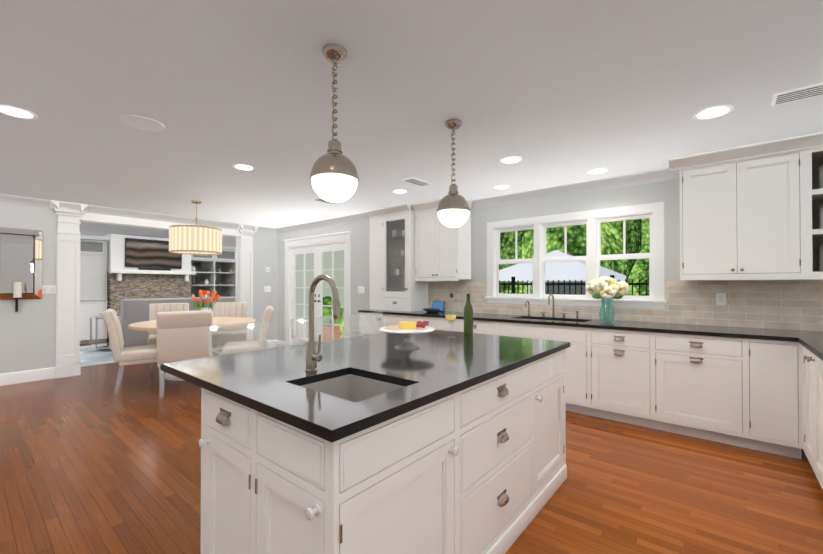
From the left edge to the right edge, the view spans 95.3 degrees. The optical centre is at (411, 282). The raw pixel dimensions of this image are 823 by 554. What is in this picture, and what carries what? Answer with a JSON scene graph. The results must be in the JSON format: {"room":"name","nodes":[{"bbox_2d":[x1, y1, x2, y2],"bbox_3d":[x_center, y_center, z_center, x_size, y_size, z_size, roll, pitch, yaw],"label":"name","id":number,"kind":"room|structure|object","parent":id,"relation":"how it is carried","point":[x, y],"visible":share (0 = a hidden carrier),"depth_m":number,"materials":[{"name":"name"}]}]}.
{"room":"kitchen","nodes":[
{"label":"kitchen","id":0,"kind":"room"},
{"bbox_2d":[0,203,343,373],"bbox_3d":[-4.669,0.110,5.770,0.160,2.470,9.500,0,-1,40],"label":"wall","id":1,"kind":"structure","parent":0,"point":[28,335],"depth_m":5.21,"materials":[{"name":"grey paint"}]},
{"bbox_2d":[0,227,41,311],"bbox_3d":[-5.159,-0.162,4.915,0.175,1.100,0.475,0,-1,40],"label":"wall mirror","id":2,"kind":"object","parent":1,"relation":"attached to","point":[20,263],"visible":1,"depth_m":4.98,"materials":[{"name":"black mirror"}]},
{"bbox_2d":[0,367,54,385],"bbox_3d":[-6.300,1.251,3.658,0.022,0.155,4.120,0,-1,40],"label":"baseboard","id":3,"kind":"structure","parent":1,"relation":"attached to","point":[10,378],"depth_m":5.03,"materials":[{"name":"white"}]},
{"bbox_2d":[42,286,55,293],"label":"switch plates","id":4,"kind":"object","parent":1,"relation":"attached to","point":[45,289],"depth_m":5.20,"materials":[{"name":"white plastic"}]},
{"bbox_2d":[0,194,275,233],"bbox_3d":[-5.199,-1.079,4.952,0.082,0.105,7.550,0,-1,40],"label":"crown molding","id":5,"kind":"structure","parent":1,"relation":"attached to","point":[7,199],"depth_m":5.91,"materials":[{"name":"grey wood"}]},
{"bbox_2d":[80,212,240,236],"bbox_3d":[-4.135,-0.960,6.420,0.200,0.120,2.370,0,-1,40],"label":"trim","id":6,"kind":"structure","parent":1,"relation":"attached to","point":[118,220],"depth_m":5.97,"materials":[{"name":"white wood"}]},
{"bbox_2d":[264,286,270,291],"label":"switch plates","id":7,"kind":"object","parent":1,"relation":"attached to","point":[266,288],"depth_m":7.70,"materials":[{"name":"white plastic"}]},
{"bbox_2d":[266,340,275,348],"bbox_3d":[-2.978,1.282,7.652,0.022,0.155,0.530,0,-1,40],"label":"baseboard","id":8,"kind":"structure","parent":1,"relation":"attached to","point":[271,344],"depth_m":7.74,"materials":[{"name":"white"}]},
{"bbox_2d":[277,220,369,340],"bbox_3d":[-1.669,0.119,7.015,2.860,2.470,0.150,0,-1,40],"label":"wall","id":9,"kind":"structure","parent":0,"point":[360,253],"depth_m":6.36,"materials":[{"name":"grey paint"}]},
{"bbox_2d":[276,340,284,346],"bbox_3d":[-2.686,1.283,7.739,0.280,0.155,0.022,0,-1,40],"label":"baseboard","id":10,"kind":"structure","parent":9,"relation":"attached to","point":[277,345],"depth_m":7.75,"materials":[{"name":"white"}]},
{"bbox_2d":[284,231,350,345],"bbox_3d":[-1.769,0.245,7.075,2.030,2.220,0.184,0,-1,40],"label":"french door","id":11,"kind":"structure","parent":9,"relation":"in","point":[319,246],"depth_m":7.09,"materials":[{"name":"white wood"}]},
{"bbox_2d":[276,213,369,233],"bbox_3d":[-1.705,-1.064,6.903,2.760,0.105,0.082,0,-1,40],"label":"crown molding","id":12,"kind":"structure","parent":9,"relation":"attached to","point":[362,216],"depth_m":6.77,"materials":[{"name":"grey wood"}]},
{"bbox_2d":[358,286,363,292],"label":"switch plates","id":13,"kind":"object","parent":9,"relation":"attached to","point":[360,289],"depth_m":6.22,"materials":[{"name":"white plastic"}]},
{"bbox_2d":[0,341,822,553],"bbox_3d":[-3.231,1.361,4.565,12.980,0.050,9.500,0,-1,40],"label":"floor","id":14,"kind":"structure","parent":0,"point":[90,463],"depth_m":2.45,"materials":[{"name":"brown wood"}]},
{"bbox_2d":[50,200,88,378],"bbox_3d":[-4.966,0.108,5.413,0.380,2.469,0.400,0,-1,40],"label":"column","id":15,"kind":"structure","parent":14,"relation":"on","point":[68,248],"depth_m":5.34,"materials":[{"name":"white wood"}]},
{"bbox_2d":[80,235,108,343],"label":"door","id":16,"kind":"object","parent":14,"relation":"on","point":[93,276],"visible":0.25,"depth_m":8.42,"materials":[{"name":"white paint"}]},
{"bbox_2d":[102,309,164,395],"bbox_3d":[-3.484,0.838,4.739,0.631,0.996,0.560,0,-1,-35],"label":"dining chair","id":17,"kind":"object","parent":14,"relation":"on","point":[128,355],"visible":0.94,"depth_m":4.48,"materials":[{"name":"fabric"}]},
{"bbox_2d":[103,234,195,341],"bbox_3d":[-6.678,0.140,9.483,1.398,2.468,1.760,0,-1,40],"label":"fireplace","id":18,"kind":"object","parent":14,"relation":"on","point":[140,267],"visible":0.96,"depth_m":8.97,"materials":[{"name":"stone"}]},
{"bbox_2d":[80,344,223,366],"bbox_3d":[-5.096,1.357,8.132,2.550,0.011,3.800,0,-1,40],"label":"living room rug","id":19,"kind":"object","parent":14,"relation":"on","point":[88,357],"depth_m":6.78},
{"bbox_2d":[89,312,120,352],"bbox_3d":[-6.033,0.976,7.470,0.510,0.738,0.490,0,-1,40],"label":"side table","id":20,"kind":"object","parent":19,"relation":"on","point":[96,345],"visible":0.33,"depth_m":7.30,"materials":[{"name":"silver metal"}]},
{"bbox_2d":[109,297,234,349],"bbox_3d":[-4.681,0.828,7.680,0.952,1.037,2.210,0,-1,40],"label":"sofa","id":21,"kind":"object","parent":19,"relation":"on","point":[134,310],"visible":0.15,"depth_m":6.72,"materials":[{"name":"fabric"}]},
{"bbox_2d":[147,303,188,370],"bbox_3d":[-3.912,0.848,6.063,0.560,0.996,0.631,0,-1,-32],"label":"dining chair","id":22,"kind":"object","parent":14,"relation":"on","point":[154,309],"visible":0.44,"depth_m":6.15,"materials":[{"name":"fabric"}]},
{"bbox_2d":[156,310,212,396],"bbox_3d":[-2.792,0.837,4.613,0.560,0.996,0.631,0,-1,-33],"label":"dining chair","id":23,"kind":"object","parent":14,"relation":"on","point":[181,335],"visible":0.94,"depth_m":4.39,"materials":[{"name":"fabric"}]},
{"bbox_2d":[128,317,255,380],"bbox_3d":[-3.154,0.960,5.505,1.600,0.764,1.600,0,-1,40],"label":"dining table","id":24,"kind":"object","parent":14,"relation":"on","point":[152,325],"visible":0.25,"depth_m":5.24,"materials":[{"name":"brown wood"}]},
{"bbox_2d":[192,290,219,317],"bbox_3d":[-3.053,0.344,5.591,0.339,0.466,0.381,0,-1,40],"label":"flowers","id":25,"kind":"object","parent":24,"relation":"on","point":[198,304],"visible":0.83,"depth_m":5.54,"materials":[{"name":"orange plant"}]},
{"bbox_2d":[191,246,235,297],"bbox_3d":[-5.844,0.183,10.743,1.068,2.400,1.315,0,-1,40],"label":"bookshelf","id":26,"kind":"object","parent":14,"relation":"on","point":[216,273],"visible":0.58,"depth_m":10.87,"materials":[{"name":"white paint"}]},
{"bbox_2d":[212,302,247,355],"bbox_3d":[-3.109,0.851,6.413,0.560,0.996,0.631,0,0,-23],"label":"dining chair","id":27,"kind":"object","parent":14,"relation":"on","point":[229,309],"visible":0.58,"depth_m":6.54,"materials":[{"name":"fabric"}]},
{"bbox_2d":[235,224,258,340],"bbox_3d":[-3.304,0.123,7.412,0.380,2.469,0.400,0,-1,40],"label":"column","id":28,"kind":"structure","parent":14,"relation":"on","point":[244,268],"depth_m":7.35,"materials":[{"name":"white wood"}]},
{"bbox_2d":[207,321,288,356],"bbox_3d":[-1.046,0.801,2.492,0.463,1.035,0.476,0,-1,40],"label":"counter stool","id":29,"kind":"object","parent":14,"relation":"on","point":[238,345],"visible":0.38,"depth_m":2.60,"materials":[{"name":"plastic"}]},
{"bbox_2d":[222,306,273,354],"bbox_3d":[-2.229,0.841,5.159,0.631,0.996,0.560,0,0,-22],"label":"dining chair","id":30,"kind":"object","parent":14,"relation":"on","point":[268,314],"visible":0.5,"depth_m":4.98,"materials":[{"name":"fabric"}]},
{"bbox_2d":[290,316,355,344],"bbox_3d":[-0.649,0.805,2.968,0.463,1.035,0.476,0,-1,40],"label":"counter stool","id":31,"kind":"object","parent":14,"relation":"on","point":[294,337],"visible":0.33,"depth_m":3.09,"materials":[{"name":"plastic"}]},
{"bbox_2d":[164,343,569,553],"bbox_3d":[-0.045,0.875,2.149,1.235,0.883,2.005,0,-1,40],"label":"kitchen island","id":32,"kind":"object","parent":14,"relation":"on","point":[437,442],"depth_m":1.42,"materials":[{"name":"white paint"}]},
{"bbox_2d":[160,331,487,394],"bbox_3d":[-0.268,0.434,2.349,0.840,0.058,2.011,0,-1,40],"label":"island countertop","id":33,"kind":"structure","parent":32,"relation":"on","point":[299,363],"depth_m":1.89,"materials":[{"name":"black stone"}]},
{"bbox_2d":[445,308,455,337],"bbox_3d":[0.288,0.298,2.752,0.084,0.215,0.084,0,-1,40],"label":"wine glass","id":34,"kind":"object","parent":33,"relation":"on","point":[450,318],"visible":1,"depth_m":2.73,"materials":[{"name":"yellow"}]},
{"bbox_2d":[464,294,472,334],"bbox_3d":[0.443,0.248,2.923,0.074,0.318,0.074,0,-1,40],"label":"wine bottle","id":35,"kind":"object","parent":33,"relation":"on","point":[468,318],"visible":1,"depth_m":2.89,"materials":[{"name":"green glass"}]},
{"bbox_2d":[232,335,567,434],"bbox_3d":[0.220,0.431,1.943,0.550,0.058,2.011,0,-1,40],"label":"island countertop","id":36,"kind":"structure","parent":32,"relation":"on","point":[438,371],"depth_m":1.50,"materials":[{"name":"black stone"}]},
{"bbox_2d":[305,275,340,371],"bbox_3d":[-0.387,0.182,1.643,0.227,0.431,0.056,0,-1,40],"label":"faucet","id":37,"kind":"object","parent":36,"relation":"on","point":[312,356],"depth_m":1.67,"materials":[{"name":"silver metal"}]},
{"bbox_2d":[380,321,434,349],"bbox_3d":[-0.026,0.321,2.311,0.340,0.162,0.340,0,-1,40],"label":"cake stand","id":38,"kind":"object","parent":36,"relation":"on","point":[406,329],"visible":1,"depth_m":2.27,"materials":[{"name":"white ceramic"}]},
{"bbox_2d":[349,312,387,336],"bbox_3d":[-0.259,0.808,3.437,0.463,1.035,0.476,0,-1,40],"label":"counter stool","id":39,"kind":"object","parent":14,"relation":"on","point":[364,333],"visible":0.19,"depth_m":3.55,"materials":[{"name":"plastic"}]},
{"bbox_2d":[774,341,822,472],"bbox_3d":[3.277,0.881,2.809,0.716,0.882,0.656,0,-1,40],"label":"base cabinet","id":40,"kind":"object","parent":14,"relation":"on","point":[798,375],"depth_m":2.77,"materials":[{"name":"white paint"}]},
{"bbox_2d":[358,309,822,340],"bbox_3d":[1.465,0.435,4.313,5.407,0.030,0.652,0,-1,40],"label":"countertop","id":41,"kind":"structure","parent":40,"relation":"on","point":[635,327],"depth_m":3.54,"materials":[{"name":"black stone"}]},
{"bbox_2d":[366,204,427,311],"bbox_3d":[-0.230,-0.347,5.842,0.851,1.553,0.495,0,-1,40],"label":"cabinet","id":42,"kind":"object","parent":41,"relation":"on","point":[395,285],"visible":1,"depth_m":5.77,"materials":[{"name":"white paint"}]},
{"bbox_2d":[423,301,444,311],"bbox_3d":[0.304,0.353,5.399,0.260,0.147,0.311,0,-1,40],"label":"tablet stand","id":43,"kind":"object","parent":41,"relation":"on","point":[438,306],"visible":1,"depth_m":5.46,"materials":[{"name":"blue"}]},
{"bbox_2d":[525,294,578,318],"bbox_3d":[1.633,0.275,4.424,0.602,0.286,0.182,0,-1,40],"label":"sink faucet","id":44,"kind":"object","parent":41,"relation":"on","point":[543,313],"visible":1,"depth_m":4.46,"materials":[{"name":"silver metal"}]},
{"bbox_2d":[585,276,629,321],"bbox_3d":[2.042,0.174,3.923,0.410,0.480,0.323,0,-1,40],"label":"flower vase","id":45,"kind":"object","parent":41,"relation":"on","point":[606,287],"visible":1,"depth_m":3.87,"materials":[{"name":"teal glass"}]},
{"bbox_2d":[798,337,822,360],"bbox_3d":[2.261,0.414,1.551,0.652,0.030,2.578,0,-1,40],"label":"countertop","id":46,"kind":"structure","parent":40,"relation":"on","point":[815,344],"depth_m":2.48,"materials":[{"name":"black stone"}]},
{"bbox_2d":[0,0,822,246],"bbox_3d":[-3.231,-1.164,4.584,13.280,0.060,9.800,0,-1,40],"label":"ceiling","id":47,"kind":"structure","parent":0,"point":[553,93],"depth_m":2.30,"materials":[{"name":"paint"}]},
{"bbox_2d":[0,104,37,119],"bbox_3d":[-2.673,-1.147,2.534,0.213,0.006,0.213,0,0,-5],"label":"recessed light","id":48,"kind":"object","parent":47,"relation":"in","point":[12,111],"depth_m":2.54,"materials":[{"name":"white"}]},
{"bbox_2d":[121,115,164,131],"bbox_3d":[-1.937,-1.145,2.715,0.259,0.008,0.259,0,-1,34],"label":"ceiling speaker","id":49,"kind":"object","parent":47,"relation":"in","point":[142,123],"depth_m":2.70,"materials":[{"name":"white"}]},
{"bbox_2d":[169,200,221,254],"bbox_3d":[-3.000,-0.767,5.234,0.642,0.725,0.642,0,-1,40],"label":"drum chandelier","id":50,"kind":"object","parent":47,"relation":"hanging from","point":[194,239],"visible":1,"depth_m":4.99,"materials":[{"name":"beige fabric"}]},
{"bbox_2d":[233,164,254,170],"bbox_3d":[-1.660,-1.138,3.720,0.203,0.006,0.203,0,0,-5],"label":"recessed light","id":51,"kind":"object","parent":47,"relation":"in","point":[244,167],"depth_m":3.72,"materials":[{"name":"white"}]},
{"bbox_2d":[312,198,339,203],"bbox_3d":[-1.179,-1.124,5.206,0.160,0.010,0.360,0,-1,40],"label":"ceiling vent","id":52,"kind":"object","parent":47,"relation":"in","point":[317,199],"depth_m":5.15,"materials":[{"name":"white"}]},
{"bbox_2d":[310,43,358,202],"bbox_3d":[-0.383,-0.777,1.875,0.242,0.757,0.242,0,-1,40],"label":"pendant light","id":53,"kind":"object","parent":47,"relation":"hanging from","point":[334,177],"visible":1,"depth_m":1.81,"materials":[{"name":"silver metal"}]},
{"bbox_2d":[392,189,407,193],"bbox_3d":[-0.144,-1.130,4.683,0.193,0.006,0.193,0,0,-5],"label":"recessed light","id":54,"kind":"object","parent":47,"relation":"in","point":[399,191],"depth_m":4.68,"materials":[{"name":"white"}]},
{"bbox_2d":[402,177,431,186],"bbox_3d":[0.066,-1.132,4.248,0.160,0.010,0.360,0,-1,40],"label":"ceiling vent","id":55,"kind":"object","parent":47,"relation":"in","point":[412,180],"depth_m":4.21,"materials":[{"name":"white metal"}]},
{"bbox_2d":[437,119,469,227],"bbox_3d":[0.301,-0.771,2.698,0.242,0.757,0.242,0,-1,40],"label":"pendant light","id":56,"kind":"object","parent":47,"relation":"hanging from","point":[453,210],"visible":1,"depth_m":2.63,"materials":[{"name":"silver metal"}]},
{"bbox_2d":[494,185,509,188],"bbox_3d":[1.075,-1.132,4.476,0.183,0.006,0.183,0,0,-5],"label":"recessed light","id":57,"kind":"object","parent":47,"relation":"in","point":[499,186],"depth_m":4.48,"materials":[{"name":"white"}]},
{"bbox_2d":[500,156,522,163],"bbox_3d":[0.930,-1.139,3.504,0.203,0.006,0.203,0,0,-5],"label":"recessed light","id":58,"kind":"object","parent":47,"relation":"in","point":[511,159],"depth_m":3.51,"materials":[{"name":"white"}]},
{"bbox_2d":[587,168,607,173],"bbox_3d":[1.907,-1.137,3.849,0.193,0.006,0.193,0,0,-5],"label":"recessed light","id":59,"kind":"object","parent":47,"relation":"in","point":[599,170],"depth_m":3.85,"materials":[{"name":"white"}]},
{"bbox_2d":[693,105,733,119],"bbox_3d":[2.041,-1.147,2.541,0.213,0.006,0.213,0,0,-5],"label":"recessed light","id":60,"kind":"object","parent":47,"relation":"in","point":[713,112],"depth_m":2.54,"materials":[{"name":"white"}]},
{"bbox_2d":[771,83,822,105],"bbox_3d":[2.400,-1.147,2.269,0.320,0.010,0.180,0,-1,40],"label":"ceiling vent","id":61,"kind":"object","parent":47,"relation":"in","point":[814,90],"depth_m":2.29,"materials":[{"name":"white metal"}]},
{"bbox_2d":[428,179,822,331],"bbox_3d":[1.731,0.101,4.630,5.720,2.470,0.150,0,-1,40],"label":"wall","id":62,"kind":"structure","parent":0,"point":[667,192],"depth_m":4.24,"materials":[{"name":"grey paint"}]},
{"bbox_2d":[412,198,472,280],"bbox_3d":[0.447,-0.571,5.339,0.825,1.114,0.405,0,-1,40],"label":"upper cabinet","id":63,"kind":"object","parent":62,"relation":"attached to","point":[442,252],"visible":0.81,"depth_m":5.24,"materials":[{"name":"white paint"}]},
{"bbox_2d":[471,168,679,208],"bbox_3d":[1.788,-1.083,4.441,2.620,0.105,0.082,0,-1,40],"label":"crown molding","id":64,"kind":"structure","parent":62,"relation":"attached to","point":[659,175],"depth_m":4.29,"materials":[{"name":"grey wood"}]},
{"bbox_2d":[485,202,666,308],"bbox_3d":[1.830,-0.270,4.498,2.045,1.090,0.170,0,-1,40],"label":"kitchen window","id":65,"kind":"structure","parent":62,"relation":"in","point":[592,220],"depth_m":4.33,"materials":[{"name":"white wood"}]},
{"bbox_2d":[428,280,822,330],"bbox_3d":[2.011,0.205,4.293,4.560,0.424,0.008,0,-1,40],"label":"tile backsplash","id":66,"kind":"structure","parent":62,"relation":"attached to","point":[794,305],"depth_m":3.63,"materials":[{"name":"beige tile"}]},
{"bbox_2d":[716,293,725,304],"label":"switch plates","id":67,"kind":"object","parent":66,"relation":"attached to","point":[720,298],"depth_m":3.53,"materials":[{"name":"white plastic"}]},
{"bbox_2d":[677,143,816,278],"bbox_3d":[2.916,-0.552,3.334,0.845,1.015,0.330,0,-1,40],"label":"upper cabinet","id":68,"kind":"object","parent":62,"relation":"attached to","point":[752,211],"depth_m":3.17,"materials":[{"name":"white paint"}]},
{"bbox_2d":[813,143,822,278],"bbox_3d":[3.424,-0.555,2.911,0.607,1.015,0.330,0,-1,40],"label":"upper cabinet","id":69,"kind":"object","parent":62,"relation":"attached to","point":[817,147],"depth_m":3.02,"materials":[{"name":"white paint"}]},
{"label":"outside","id":70,"kind":"structure","parent":0,"visible":0},
{"bbox_2d":[322,218,649,340],"bbox_3d":[16.637,-8.688,28.050,70.000,23.591,55.500,0,-1,40],"label":"garden","id":71,"kind":"object","parent":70,"point":[564,276],"depth_m":13.61,"materials":[{"name":"green plant"}]}
]}

